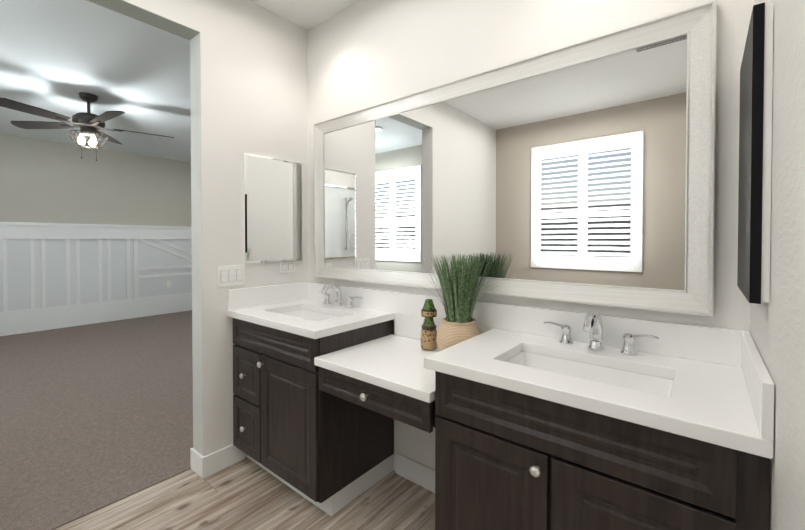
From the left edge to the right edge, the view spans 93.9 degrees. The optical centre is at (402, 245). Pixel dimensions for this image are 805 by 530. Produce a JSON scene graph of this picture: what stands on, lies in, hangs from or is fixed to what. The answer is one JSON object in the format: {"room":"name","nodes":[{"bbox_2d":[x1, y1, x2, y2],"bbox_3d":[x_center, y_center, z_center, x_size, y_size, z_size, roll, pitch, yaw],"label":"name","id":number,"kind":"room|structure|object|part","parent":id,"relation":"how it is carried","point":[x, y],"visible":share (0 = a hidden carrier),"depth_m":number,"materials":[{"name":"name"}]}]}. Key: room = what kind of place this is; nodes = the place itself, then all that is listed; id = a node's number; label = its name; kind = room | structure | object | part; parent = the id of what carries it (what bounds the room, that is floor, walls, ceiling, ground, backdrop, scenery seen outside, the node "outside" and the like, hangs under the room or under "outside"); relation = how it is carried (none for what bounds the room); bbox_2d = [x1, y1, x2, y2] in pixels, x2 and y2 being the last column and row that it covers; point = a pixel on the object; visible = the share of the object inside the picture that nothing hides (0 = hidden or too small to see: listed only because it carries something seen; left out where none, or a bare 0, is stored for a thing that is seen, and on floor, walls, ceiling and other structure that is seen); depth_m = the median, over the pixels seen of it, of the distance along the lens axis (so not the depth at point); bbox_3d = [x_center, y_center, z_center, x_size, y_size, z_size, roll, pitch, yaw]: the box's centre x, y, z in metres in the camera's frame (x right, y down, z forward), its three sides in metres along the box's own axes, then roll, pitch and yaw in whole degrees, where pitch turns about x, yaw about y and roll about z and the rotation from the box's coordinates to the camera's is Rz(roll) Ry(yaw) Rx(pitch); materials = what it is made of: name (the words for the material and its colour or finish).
{"room":"bathroom","nodes":[
{"label":"bathroom","id":0,"kind":"room"},
{"bbox_2d":[0,134,190,226],"bbox_3d":[-5.060,-0.145,5.637,0.120,2.740,5.200,1,1,39],"label":"wall","id":1,"kind":"structure","parent":0,"point":[43,181],"depth_m":5.79,"materials":[{"name":"grey paint"}]},
{"bbox_2d":[0,239,191,311],"bbox_3d":[-5.012,0.470,5.607,0.004,1.510,5.200,1,1,39],"label":"wall panel","id":2,"kind":"object","parent":1,"relation":"attached to","point":[18,272],"depth_m":5.80,"materials":[{"name":"white"}]},
{"bbox_2d":[0,222,191,335],"bbox_3d":[-5.021,0.450,5.563,0.044,1.552,5.280,1,1,39],"label":"trim","id":3,"kind":"structure","parent":1,"relation":"attached to","point":[44,317],"depth_m":5.79,"materials":[{"name":"white wood"}]},
{"bbox_2d":[166,280,170,286],"bbox_3d":[-4.151,0.683,6.669,0.004,0.115,0.070,1,1,39],"label":"outlet","id":4,"kind":"object","parent":1,"relation":"attached to","point":[168,283],"visible":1,"depth_m":6.67,"materials":[{"name":"white plastic"}]},
{"bbox_2d":[0,310,192,529],"bbox_3d":[-3.068,1.295,4.029,5.265,0.106,5.470,1,1,39],"label":"floor","id":5,"kind":"structure","parent":0,"point":[95,417],"depth_m":2.78,"materials":[{"name":"beige carpet"}]},
{"bbox_2d":[0,0,359,161],"bbox_3d":[-2.090,-1.531,3.200,7.780,0.100,5.470,1,1,39],"label":"ceiling","id":6,"kind":"structure","parent":0,"point":[58,56],"depth_m":3.15,"materials":[{"name":"white paint"}]},
{"bbox_2d":[0,92,173,160],"bbox_3d":[-3.065,-1.161,3.708,1.355,0.650,1.383,1,1,39],"label":"fan","id":7,"kind":"object","parent":6,"relation":"hanging from","point":[88,123],"visible":1,"depth_m":3.66,"materials":[{"name":"black metal"}]},
{"bbox_2d":[190,33,203,455],"bbox_3d":[-1.145,0.003,2.091,0.128,2.311,0.002,1,1,39],"label":"wall","id":8,"kind":"structure","parent":0,"point":[196,193],"depth_m":2.09,"materials":[{"name":"grey paint"}]},
{"bbox_2d":[123,0,307,456],"bbox_3d":[-1.188,-0.094,2.036,0.130,2.740,1.540,1,1,39],"label":"wall","id":9,"kind":"structure","parent":0,"point":[253,78],"depth_m":2.18,"materials":[{"name":"white paint"}]},
{"bbox_2d":[87,0,199,39],"bbox_3d":[-1.408,-1.149,1.749,0.128,0.003,0.840,1,1,39],"label":"soffit","id":10,"kind":"structure","parent":9,"relation":"attached to","point":[147,17],"depth_m":1.90,"materials":[{"name":"grey paint"}]},
{"bbox_2d":[217,265,244,286],"bbox_3d":[-0.989,0.176,2.175,0.009,0.120,0.165,1,1,39],"label":"switch plate","id":11,"kind":"object","parent":9,"relation":"attached to","point":[231,275],"visible":1,"depth_m":2.17,"materials":[{"name":"white plastic"}]},
{"bbox_2d":[243,153,302,262],"bbox_3d":[-0.807,-0.223,2.387,0.017,0.653,0.412,1,1,39],"label":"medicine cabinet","id":12,"kind":"object","parent":9,"relation":"attached to","point":[273,209],"visible":1,"depth_m":2.36,"materials":[{"name":"white"}]},
{"bbox_2d":[280,261,294,272],"bbox_3d":[-0.753,0.142,2.467,0.007,0.070,0.116,1,1,39],"label":"electrical outlet plate","id":13,"kind":"object","parent":9,"relation":"attached to","point":[285,267],"visible":1,"depth_m":2.46,"materials":[{"name":"white plastic"}]},
{"bbox_2d":[54,457,434,529],"bbox_3d":[-0.732,1.344,0.730,2.515,0.100,3.270,1,1,39],"label":"floor","id":14,"kind":"structure","parent":0,"point":[246,493],"depth_m":1.83,"materials":[{"name":"brown wood"}]},
{"bbox_2d":[396,453,434,492],"bbox_3d":[0.198,1.220,1.916,0.600,0.115,0.013,1,1,39],"label":"baseboard","id":15,"kind":"structure","parent":14,"relation":"on","point":[412,470],"depth_m":2.01,"materials":[{"name":"white wood"}]},
{"bbox_2d":[227,282,774,529],"bbox_3d":[0.041,0.756,1.676,2.246,1.049,0.569,1,1,39],"label":"bathroom vanity","id":16,"kind":"object","parent":14,"relation":"on","point":[573,420],"visible":1,"depth_m":1.25,"materials":[{"name":"brown"}]},
{"bbox_2d":[280,310,338,320],"bbox_3d":[-0.530,0.471,2.119,0.490,0.126,0.265,1,1,39],"label":"sink","id":17,"kind":"object","parent":16,"relation":"in","point":[315,315],"depth_m":2.29,"materials":[{"name":"white ceramic"}]},
{"bbox_2d":[319,283,362,308],"bbox_3d":[-0.423,0.297,2.249,0.388,0.147,0.160,1,1,39],"label":"faucet","id":18,"kind":"object","parent":16,"relation":"on","point":[327,304],"depth_m":2.26,"materials":[{"name":"silver metal"}]},
{"bbox_2d":[420,299,436,349],"bbox_3d":[0.127,0.378,1.809,0.082,0.240,0.082,1,1,39],"label":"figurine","id":19,"kind":"object","parent":16,"relation":"on","point":[428,330],"visible":0.98,"depth_m":1.78,"materials":[{"name":"beige ceramic"}]},
{"bbox_2d":[419,254,525,350],"bbox_3d":[0.244,0.269,1.651,0.606,0.463,0.262,1,1,39],"label":"plant","id":20,"kind":"object","parent":16,"relation":"on","point":[458,283],"visible":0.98,"depth_m":1.62,"materials":[{"name":"green plant"}]},
{"bbox_3d":[0.253,0.415,1.682,0.204,0.168,0.204,1,1,39],"label":"pot","id":21,"kind":"part","parent":20,"relation":"part of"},
{"bbox_2d":[505,352,672,396],"bbox_3d":[0.579,0.484,1.224,0.490,0.126,0.265,1,1,39],"label":"sink","id":22,"kind":"object","parent":16,"relation":"in","point":[619,375],"depth_m":1.31,"materials":[{"name":"white ceramic"}]},
{"bbox_2d":[544,311,658,355],"bbox_3d":[0.686,0.309,1.354,0.388,0.147,0.160,1,1,39],"label":"faucet","id":23,"kind":"object","parent":16,"relation":"on","point":[593,324],"depth_m":1.37,"materials":[{"name":"silver metal"}]},
{"bbox_2d":[307,0,753,471],"bbox_3d":[0.259,-0.093,1.934,2.510,2.740,0.120,1,1,39],"label":"wall","id":24,"kind":"structure","parent":0,"point":[361,54],"depth_m":1.77,"materials":[{"name":"white paint"}]},
{"bbox_2d":[313,0,716,316],"bbox_3d":[0.217,-0.288,1.863,2.050,1.019,0.036,1,1,39],"label":"mirror","id":25,"kind":"object","parent":24,"relation":"attached to","point":[581,172],"visible":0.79,"depth_m":1.55,"materials":[{"name":"white mirror"}]},
{"bbox_2d":[750,0,804,529],"bbox_3d":[0.205,-0.066,-0.027,0.130,2.740,3.000,1,1,39],"label":"wall","id":26,"kind":"structure","parent":0,"point":[777,327],"depth_m":0.66,"materials":[{"name":"white paint"}]},
{"bbox_2d":[737,2,773,303],"bbox_3d":[0.921,-0.203,0.989,0.033,0.661,0.416,1,1,39],"label":"upper cabinet","id":27,"kind":"object","parent":26,"relation":"attached to","point":[755,163],"visible":1,"depth_m":0.83,"materials":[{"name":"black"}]}
]}

